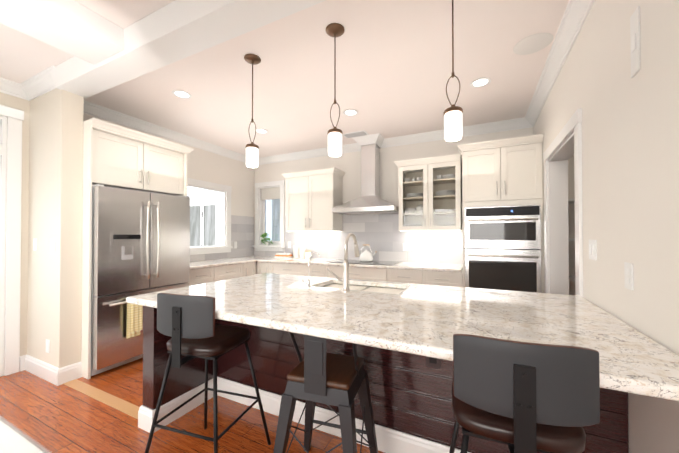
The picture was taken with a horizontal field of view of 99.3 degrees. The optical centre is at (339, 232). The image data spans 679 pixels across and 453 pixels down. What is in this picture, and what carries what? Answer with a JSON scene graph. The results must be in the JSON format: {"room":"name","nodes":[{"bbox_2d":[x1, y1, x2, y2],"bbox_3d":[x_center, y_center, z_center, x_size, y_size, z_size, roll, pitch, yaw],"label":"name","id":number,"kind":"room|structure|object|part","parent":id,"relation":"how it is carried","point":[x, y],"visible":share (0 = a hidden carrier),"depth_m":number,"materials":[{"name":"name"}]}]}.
{"room":"kitchen","nodes":[
{"label":"kitchen","id":0,"kind":"room"},
{"bbox_2d":[0,0,325,97],"bbox_3d":[-1.537,-1.361,0.013,3.929,0.139,4.118,0,-1,26],"label":"header beam","id":1,"kind":"structure","parent":0,"point":[106,53],"depth_m":1.88,"materials":[{"name":"white paint"}]},
{"bbox_2d":[0,358,383,452],"bbox_3d":[-1.272,1.367,2.765,11.100,0.060,9.750,0,-1,26],"label":"floor","id":2,"kind":"structure","parent":0,"point":[53,418],"depth_m":2.00,"materials":[{"name":"brown wood"}]},
{"bbox_2d":[0,416,51,452],"bbox_3d":[-2.425,1.307,0.519,2.904,0.012,2.800,0,-1,26],"label":"woven rug","id":3,"kind":"object","parent":2,"relation":"on","point":[12,440],"visible":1,"depth_m":1.81,"materials":[{"name":"white fabric"}]},
{"bbox_2d":[63,379,139,418],"bbox_3d":[-1.877,1.330,2.316,1.190,0.004,0.090,0,-1,26],"label":"threshold","id":4,"kind":"object","parent":2,"relation":"on","point":[122,405],"visible":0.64,"depth_m":2.32,"materials":[{"name":"brown wood"}]},
{"bbox_2d":[81,118,193,378],"bbox_3d":[-2.326,0.154,3.221,0.713,2.375,1.026,0,-1,26],"label":"tall cabinet","id":5,"kind":"object","parent":2,"relation":"on","point":[116,156],"visible":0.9,"depth_m":2.86,"materials":[{"name":"white wood"}]},
{"bbox_2d":[91,184,189,375],"bbox_3d":[-2.278,0.453,3.167,0.808,1.775,0.920,0,-1,26],"label":"refrigerator","id":6,"kind":"object","parent":2,"relation":"on","point":[140,242],"visible":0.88,"depth_m":2.83,"materials":[{"name":"grey metal"}]},
{"bbox_2d":[126,303,142,338],"bbox_3d":[-2.016,0.845,2.843,0.057,0.375,0.128,0,-1,26],"label":"towel","id":7,"kind":"object","parent":6,"relation":"hanging from","point":[134,311],"depth_m":2.83,"materials":[{"name":"yellow fabric"}]},
{"bbox_2d":[145,293,270,452],"bbox_3d":[-0.742,0.821,1.657,0.509,1.012,0.494,0,-1,17],"label":"bar stool","id":8,"kind":"object","parent":2,"relation":"on","point":[189,326],"visible":1,"depth_m":1.48,"materials":[{"name":"metal"}]},
{"bbox_3d":[-0.800,0.421,1.480,0.361,0.215,0.089,0,-1,26],"label":"backrest","id":9,"kind":"part","parent":8,"relation":"part of","materials":[{"name":"grey plastic"}]},
{"bbox_3d":[-0.742,0.613,1.662,0.389,0.055,0.382,0,-1,26],"label":"seat","id":10,"kind":"part","parent":8,"relation":"part of","materials":[{"name":"leather"}]},
{"bbox_2d":[187,262,255,285],"bbox_3d":[-1.874,0.911,4.206,0.653,0.880,1.250,0,-1,26],"label":"base cabinet","id":11,"kind":"object","parent":2,"relation":"on","point":[207,275],"visible":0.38,"depth_m":4.00,"materials":[{"name":"white wood"}]},
{"bbox_2d":[190,258,255,269],"bbox_3d":[-1.882,0.451,4.186,0.659,0.039,1.200,0,-1,26],"label":"countertop","id":12,"kind":"structure","parent":11,"relation":"on","point":[227,261],"depth_m":4.12,"materials":[{"name":"white stone"}]},
{"bbox_2d":[218,321,273,412],"bbox_3d":[-0.609,0.895,2.569,0.567,0.879,0.588,0,-1,26],"label":"base cabinet","id":13,"kind":"object","parent":2,"relation":"on","point":[234,371],"depth_m":2.22,"materials":[{"name":"brown wood"}]},
{"bbox_3d":[0.083,1.256,1.887,2.687,0.142,1.138,0,-1,26],"label":"baseboard","id":14,"kind":"part","parent":13,"relation":"part of","materials":[{"name":"white wood"}]},
{"bbox_2d":[274,333,349,432],"bbox_3d":[-0.076,0.893,2.308,0.620,0.879,0.588,0,-1,26],"label":"base cabinet","id":15,"kind":"object","parent":2,"relation":"on","point":[286,359],"depth_m":2.05,"materials":[{"name":"brown wood"}]},
{"bbox_2d":[273,332,377,452],"bbox_3d":[-0.060,0.894,1.493,0.462,0.859,0.462,0,-1,18],"label":"bar stool","id":16,"kind":"object","parent":2,"relation":"on","point":[318,373],"visible":0.92,"depth_m":1.37,"materials":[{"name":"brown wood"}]},
{"bbox_3d":[-0.060,0.703,1.495,0.354,0.030,0.354,0,-1,26],"label":"seat","id":17,"kind":"part","parent":16,"relation":"part of","materials":[{"name":"brown wood"}]},
{"bbox_2d":[256,262,462,286],"bbox_3d":[-0.112,0.913,4.370,3.674,0.880,0.653,0,-1,26],"label":"base cabinet","id":18,"kind":"object","parent":2,"relation":"on","point":[454,279],"visible":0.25,"depth_m":3.79,"materials":[{"name":"white wood"}]},
{"bbox_2d":[236,256,462,272],"bbox_3d":[-0.121,0.453,4.367,3.662,0.039,0.672,0,-1,26],"label":"countertop","id":19,"kind":"structure","parent":18,"relation":"on","point":[442,267],"depth_m":3.87,"materials":[{"name":"white stone"}]},
{"bbox_2d":[275,253,292,257],"bbox_3d":[-0.956,0.399,4.970,0.260,0.080,0.190,0,-1,26],"label":"books","id":20,"kind":"object","parent":19,"relation":"on","point":[283,255],"visible":0.92,"depth_m":4.90,"materials":[{"name":"white paper"}]},
{"bbox_2d":[293,245,299,257],"bbox_3d":[-0.739,0.331,4.936,0.110,0.216,0.110,0,-1,26],"label":"canister","id":21,"kind":"object","parent":19,"relation":"on","point":[295,251],"visible":0.98,"depth_m":4.89,"materials":[{"name":"ceramic"}]},
{"bbox_2d":[299,246,305,257],"bbox_3d":[-0.626,0.338,4.893,0.110,0.201,0.110,0,-1,26],"label":"canister","id":22,"kind":"object","parent":19,"relation":"on","point":[302,249],"visible":0.92,"depth_m":4.85,"materials":[{"name":"ceramic"}]},
{"bbox_2d":[305,250,310,258],"bbox_3d":[-0.528,0.372,4.833,0.106,0.131,0.106,0,-1,26],"label":"canister","id":23,"kind":"object","parent":19,"relation":"on","point":[307,254],"visible":0.98,"depth_m":4.79,"materials":[{"name":"ceramic"}]},
{"bbox_2d":[330,259,400,264],"bbox_3d":[0.380,0.427,4.149,0.920,0.007,0.520,0,-1,26],"label":"glass cooktop","id":24,"kind":"object","parent":19,"relation":"in","point":[373,262],"visible":0.85,"depth_m":4.04,"materials":[{"name":"black"}]},
{"bbox_2d":[359,244,376,261],"bbox_3d":[0.425,0.301,4.234,0.273,0.247,0.204,0,-1,26],"label":"kettle","id":25,"kind":"object","parent":24,"relation":"on","point":[366,256],"visible":1,"depth_m":4.18,"materials":[{"name":"white ceramic"}]},
{"bbox_3d":[0.428,0.251,4.224,0.259,0.147,0.045,0,-1,26],"label":"handle","id":26,"kind":"part","parent":25,"relation":"part of","materials":[{"name":"silver metal"}]},
{"bbox_2d":[350,345,413,452],"bbox_3d":[0.356,0.891,2.097,0.461,0.879,0.588,0,-1,26],"label":"base cabinet","id":27,"kind":"object","parent":2,"relation":"on","point":[390,375],"depth_m":1.74,"materials":[{"name":"brown wood"}]},
{"bbox_2d":[126,273,678,400],"bbox_3d":[0.105,0.427,1.839,2.598,0.039,1.320,0,-1,26],"label":"countertop","id":28,"kind":"structure","parent":27,"relation":"on","point":[416,320],"depth_m":1.36,"materials":[{"name":"white stone"}]},
{"bbox_2d":[302,253,319,288],"bbox_3d":[-0.212,0.280,2.197,0.071,0.260,0.175,0,-1,26],"label":"faucet","id":29,"kind":"object","parent":28,"relation":"on","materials":[{"name":"silver metal"}]},
{"bbox_2d":[326,233,359,292],"bbox_3d":[0.040,0.207,2.102,0.152,0.405,0.291,0,-1,26],"label":"faucet","id":30,"kind":"object","parent":28,"relation":"on","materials":[{"name":"silver metal"}]},
{"bbox_2d":[330,281,397,292],"bbox_3d":[0.165,0.536,2.232,0.712,0.196,0.412,0,-1,26],"label":"sink","id":31,"kind":"object","parent":28,"relation":"in","point":[333,284],"depth_m":2.33,"materials":[{"name":"silver metal"}]},
{"bbox_2d":[414,357,477,452],"bbox_3d":[0.660,0.889,1.948,0.462,0.879,0.588,0,-1,26],"label":"base cabinet","id":32,"kind":"object","parent":2,"relation":"on","point":[434,419],"depth_m":1.63,"materials":[{"name":"brown wood"}]},
{"bbox_2d":[426,356,440,368],"bbox_3d":[0.530,0.705,1.632,0.080,0.120,0.008,0,-1,26],"label":"outlet","id":33,"kind":"object","parent":32,"relation":"attached to","point":[431,363],"depth_m":1.63,"materials":[{"name":"brown plastic"}]},
{"bbox_2d":[457,134,543,292],"bbox_3d":[1.850,0.171,3.386,0.819,2.345,0.710,0,-1,26],"label":"tall cabinet","id":34,"kind":"object","parent":2,"relation":"on","point":[502,209],"visible":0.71,"depth_m":3.11,"materials":[{"name":"white wood"}]},
{"bbox_2d":[449,334,599,452],"bbox_3d":[0.591,0.814,1.005,0.509,1.012,0.494,0,-1,21],"label":"bar stool","id":35,"kind":"object","parent":2,"relation":"on","point":[520,397],"visible":1,"depth_m":0.81,"materials":[{"name":"metal"}]},
{"bbox_3d":[0.591,0.844,1.004,0.548,0.952,0.535,0,-1,26],"label":"frame","id":36,"kind":"part","parent":35,"relation":"part of","materials":[{"name":"black metal"}]},
{"bbox_3d":[0.592,0.606,1.009,0.381,0.055,0.373,0,-1,26],"label":"seat","id":37,"kind":"part","parent":35,"relation":"part of","materials":[{"name":"leather"}]},
{"bbox_2d":[478,389,628,452],"bbox_3d":[1.118,0.887,1.724,0.682,0.879,0.588,0,-1,26],"label":"base cabinet","id":38,"kind":"object","parent":2,"relation":"on","point":[610,435],"depth_m":1.30,"materials":[{"name":"brown wood"}]},
{"bbox_2d":[187,188,271,245],"bbox_3d":[-4.801,0.070,3.531,3.700,2.650,7.700,0,-1,26],"label":"wall","id":39,"kind":"structure","parent":0,"point":[201,198],"depth_m":6.92,"materials":[{"name":"white paint"}]},
{"bbox_2d":[0,0,568,157],"bbox_3d":[-0.387,-1.352,0.997,6.730,0.340,7.300,0,-1,26],"label":"ceiling","id":40,"kind":"structure","parent":0,"point":[393,66],"depth_m":2.54,"materials":[{"name":"paint"}]},
{"bbox_2d":[172,90,191,98],"bbox_3d":[-1.596,-1.398,2.921,0.178,0.005,0.180,0,-1,26],"label":"recessed light","id":41,"kind":"object","parent":40,"relation":"in","point":[178,93],"depth_m":2.93,"materials":[{"name":"white"}]},
{"bbox_2d":[244,54,260,167],"bbox_3d":[-0.705,-0.969,2.334,0.132,0.877,0.132,0,-1,26],"label":"pendant light","id":42,"kind":"object","parent":40,"relation":"hanging from","point":[252,154],"visible":1,"depth_m":2.30,"materials":[{"name":"white glass"}]},
{"bbox_3d":[-0.705,-0.603,2.330,0.100,0.146,0.100,0,-1,26],"label":"lamp shade","id":43,"kind":"part","parent":42,"relation":"part of","materials":[{"name":"white glass"}]},
{"bbox_2d":[256,129,267,133],"bbox_3d":[-1.067,-1.388,3.958,0.164,0.005,0.173,0,-1,26],"label":"recessed light","id":44,"kind":"object","parent":40,"relation":"in","point":[262,131],"depth_m":3.97,"materials":[{"name":"white"}]},
{"bbox_2d":[326,23,343,156],"bbox_3d":[-0.031,-0.972,2.004,0.132,0.877,0.132,0,-1,26],"label":"pendant light","id":45,"kind":"object","parent":40,"relation":"hanging from","point":[335,30],"visible":1,"depth_m":1.98,"materials":[{"name":"white glass"}]},
{"bbox_3d":[-0.031,-0.606,2.000,0.100,0.146,0.100,0,-1,26],"label":"lamp shade","id":46,"kind":"part","parent":45,"relation":"part of","materials":[{"name":"white glass"}]},
{"bbox_2d":[343,109,357,115],"bbox_3d":[0.130,-1.394,3.356,0.169,0.005,0.181,0,-1,26],"label":"recessed light","id":47,"kind":"object","parent":40,"relation":"in","point":[350,112],"depth_m":3.36,"materials":[{"name":"white"}]},
{"bbox_2d":[343,130,368,137],"bbox_3d":[0.226,-1.383,4.082,0.340,0.011,0.180,0,-1,26],"label":"ceiling vent","id":48,"kind":"object","parent":40,"relation":"in","point":[356,134],"visible":0.94,"depth_m":4.06,"materials":[{"name":"white"}]},
{"bbox_2d":[444,0,462,141],"bbox_3d":[0.656,-0.975,1.668,0.132,0.877,0.132,0,-1,26],"label":"pendant light","id":49,"kind":"object","parent":40,"relation":"hanging from","point":[453,122],"visible":1,"depth_m":1.64,"materials":[{"name":"white glass"}]},
{"bbox_3d":[0.656,-0.610,1.664,0.100,0.146,0.100,0,-1,26],"label":"lamp shade","id":50,"kind":"part","parent":49,"relation":"part of","materials":[{"name":"white glass"}]},
{"bbox_2d":[470,77,490,87],"bbox_3d":[1.317,-1.401,2.696,0.169,0.005,0.178,0,-1,26],"label":"recessed light","id":51,"kind":"object","parent":40,"relation":"in","point":[480,82],"depth_m":2.70,"materials":[{"name":"white"}]},
{"bbox_2d":[513,33,552,54],"bbox_3d":[1.446,-1.406,2.160,0.250,0.005,0.250,0,-1,26],"label":"ceiling speaker","id":52,"kind":"object","parent":40,"relation":"attached to","point":[533,43],"visible":1,"depth_m":2.14,"materials":[{"name":"white plastic"}]},
{"bbox_2d":[0,0,678,452],"bbox_3d":[-0.387,-0.182,0.984,6.730,3.000,7.300,0,-1,26],"label":"wall","id":53,"kind":"structure","parent":0,"point":[630,162],"depth_m":1.67,"materials":[{"name":"beige paint"}]},
{"bbox_2d":[0,104,23,376],"bbox_3d":[-3.393,0.074,2.296,0.174,2.515,1.170,0,-1,26],"label":"door frame","id":54,"kind":"structure","parent":53,"relation":"attached to","point":[11,119],"depth_m":2.71,"materials":[{"name":"white wood"}]},
{"bbox_2d":[0,65,55,100],"bbox_3d":[-3.590,-1.370,0.894,0.765,0.105,4.000,0,-1,26],"label":"crown molding","id":55,"kind":"structure","parent":53,"relation":"attached to","point":[36,86],"depth_m":2.68,"materials":[{"name":"white"}]},
{"bbox_2d":[20,355,61,385],"bbox_3d":[-2.757,1.265,2.657,0.688,0.142,0.030,0,-1,26],"label":"baseboard","id":56,"kind":"structure","parent":53,"relation":"attached to","point":[54,375],"depth_m":2.64,"materials":[{"name":"white wood"}]},
{"bbox_2d":[46,339,49,352],"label":"outlet","id":57,"kind":"object","parent":53,"relation":"attached to","point":[47,341],"depth_m":2.61,"materials":[{"name":"white plastic"}]},
{"bbox_2d":[84,100,259,164],"bbox_3d":[-2.200,-1.336,4.204,0.095,0.105,2.830,0,-1,26],"label":"crown molding","id":58,"kind":"structure","parent":53,"relation":"attached to","point":[90,108],"depth_m":3.77,"materials":[{"name":"white wood"}]},
{"bbox_2d":[187,178,232,254],"bbox_3d":[-2.227,-0.232,4.398,0.225,1.130,1.339,0,-1,26],"label":"window frame","id":59,"kind":"structure","parent":53,"relation":"attached to","point":[224,229],"depth_m":4.86,"materials":[{"name":"white wood"}]},
{"bbox_2d":[190,215,253,260],"bbox_3d":[-2.031,0.068,4.631,0.008,0.734,1.860,0,-1,26],"label":"tile backsplash","id":60,"kind":"structure","parent":53,"relation":"attached to","point":[242,227],"depth_m":5.13,"materials":[{"name":"grey tile"}]},
{"bbox_2d":[252,180,284,250],"bbox_3d":[-1.276,-0.294,5.348,0.700,1.275,0.245,0,-1,26],"label":"window","id":61,"kind":"structure","parent":53,"relation":"in","point":[264,192],"depth_m":5.38,"materials":[{"name":"white"}]},
{"bbox_2d":[260,233,272,245],"bbox_3d":[-1.338,0.122,5.262,0.291,0.239,0.130,0,-1,26],"label":"potted plant","id":62,"kind":"object","parent":61,"relation":"on","point":[264,235],"visible":1,"depth_m":5.26,"materials":[{"name":"green plant"}]},
{"bbox_2d":[259,144,360,164],"bbox_3d":[-0.568,-1.329,4.926,2.150,0.105,0.100,0,-1,26],"label":"crown molding","id":63,"kind":"structure","parent":53,"relation":"attached to","point":[347,148],"depth_m":4.97,"materials":[{"name":"white"}]},
{"bbox_2d":[281,167,344,231],"bbox_3d":[-0.430,-0.490,4.687,0.980,0.957,0.388,0,-1,26],"label":"upper cabinet","id":64,"kind":"object","parent":53,"relation":"attached to","point":[314,197],"visible":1,"depth_m":4.54,"materials":[{"name":"white wood"}]},
{"bbox_2d":[254,213,462,263],"bbox_3d":[0.016,0.068,4.676,3.646,0.734,0.008,0,-1,26],"label":"tile backsplash","id":65,"kind":"structure","parent":53,"relation":"attached to","point":[383,236],"depth_m":4.37,"materials":[{"name":"white tile"}]},
{"bbox_2d":[403,243,410,250],"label":"outlet","id":66,"kind":"object","parent":65,"relation":"attached to","point":[406,246],"depth_m":4.19,"materials":[{"name":"white plastic"}]},
{"bbox_2d":[332,144,398,214],"bbox_3d":[0.411,-0.835,4.216,0.920,1.105,0.499,0,-1,26],"label":"range hood","id":67,"kind":"object","parent":53,"relation":"attached to","point":[369,200],"visible":0.88,"depth_m":4.19,"materials":[{"name":"silver metal"}]},
{"bbox_2d":[352,133,383,147],"bbox_3d":[0.399,-1.336,4.195,0.420,0.105,0.125,0,-1,26],"label":"crown molding","id":68,"kind":"structure","parent":53,"relation":"attached to","point":[378,138],"depth_m":4.19,"materials":[{"name":"white wood"}]},
{"bbox_2d":[394,153,461,231],"bbox_3d":[1.193,-0.491,3.893,0.835,0.952,0.388,0,-1,26],"label":"upper cabinet","id":69,"kind":"object","parent":53,"relation":"attached to","point":[428,170],"visible":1,"depth_m":3.84,"materials":[{"name":"white wood"}]},
{"bbox_2d":[404,224,421,225],"label":"dishes","id":70,"kind":"object","parent":69,"relation":"in","point":[405,224],"depth_m":3.90,"materials":[{"name":"white ceramic"}]},
{"bbox_2d":[405,177,422,181],"label":"dishes","id":71,"kind":"object","parent":69,"relation":"in","point":[418,179],"depth_m":3.98,"materials":[{"name":"white ceramic"}]},
{"bbox_2d":[406,193,422,197],"label":"dishes","id":72,"kind":"object","parent":69,"relation":"in","point":[410,194],"depth_m":3.90,"materials":[{"name":"white ceramic"}]},
{"bbox_2d":[406,204,422,212],"label":"dishes","id":73,"kind":"object","parent":69,"relation":"in","point":[418,209],"depth_m":3.95,"materials":[{"name":"white ceramic"}]},
{"bbox_2d":[433,209,452,211],"label":"dishes","id":74,"kind":"object","parent":69,"relation":"in","point":[435,210],"depth_m":3.75,"materials":[{"name":"white ceramic"}]},
{"bbox_2d":[436,174,454,178],"label":"dishes","id":75,"kind":"object","parent":69,"relation":"in","point":[448,175],"depth_m":3.73,"materials":[{"name":"white ceramic"}]},
{"bbox_2d":[436,190,454,195],"label":"dishes","id":76,"kind":"object","parent":69,"relation":"in","point":[443,192],"depth_m":3.72,"materials":[{"name":"white ceramic"}]},
{"bbox_2d":[376,117,523,147],"bbox_3d":[1.435,-1.339,3.946,1.850,0.105,0.100,0,-1,26],"label":"crown molding","id":77,"kind":"structure","parent":53,"relation":"attached to","point":[512,124],"depth_m":3.84,"materials":[{"name":"white wood"}]},
{"bbox_2d":[524,0,594,127],"bbox_3d":[1.713,-1.356,2.290,0.095,0.105,2.830,0,-1,26],"label":"crown molding","id":78,"kind":"structure","parent":53,"relation":"attached to","point":[576,12],"depth_m":2.17,"materials":[{"name":"white wood"}]},
{"bbox_2d":[543,108,582,296],"bbox_3d":[1.854,0.272,2.311,0.174,2.120,1.136,0,-1,26],"label":"trim","id":79,"kind":"structure","parent":53,"relation":"attached to","point":[556,242],"depth_m":2.69,"materials":[{"name":"white wood"}]},
{"bbox_2d":[568,198,574,281],"bbox_3d":[2.930,0.274,2.730,1.350,1.225,0.300,0,-1,26],"label":"door hinges","id":80,"kind":"object","parent":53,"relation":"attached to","point":[571,201],"depth_m":2.86,"materials":[{"name":"white"}]},
{"bbox_2d":[589,240,596,259],"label":"outlet","id":81,"kind":"object","parent":53,"relation":"attached to","point":[592,243],"depth_m":1.65,"materials":[{"name":"white plastic"}]},
{"bbox_2d":[624,262,633,289],"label":"outlet","id":82,"kind":"object","parent":53,"relation":"attached to","point":[628,267],"depth_m":1.25,"materials":[{"name":"white plastic"}]},
{"bbox_2d":[630,6,640,77],"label":"vent","id":83,"kind":"object","parent":53,"relation":"attached to","point":[635,69],"depth_m":1.19,"materials":[{"name":"white plastic"}]},
{"label":"outside","id":84,"kind":"structure","parent":0,"visible":0},
{"bbox_2d":[190,199,279,246],"bbox_3d":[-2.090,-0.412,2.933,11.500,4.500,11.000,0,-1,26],"label":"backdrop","id":85,"kind":"structure","parent":84,"point":[209,224],"depth_m":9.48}
]}

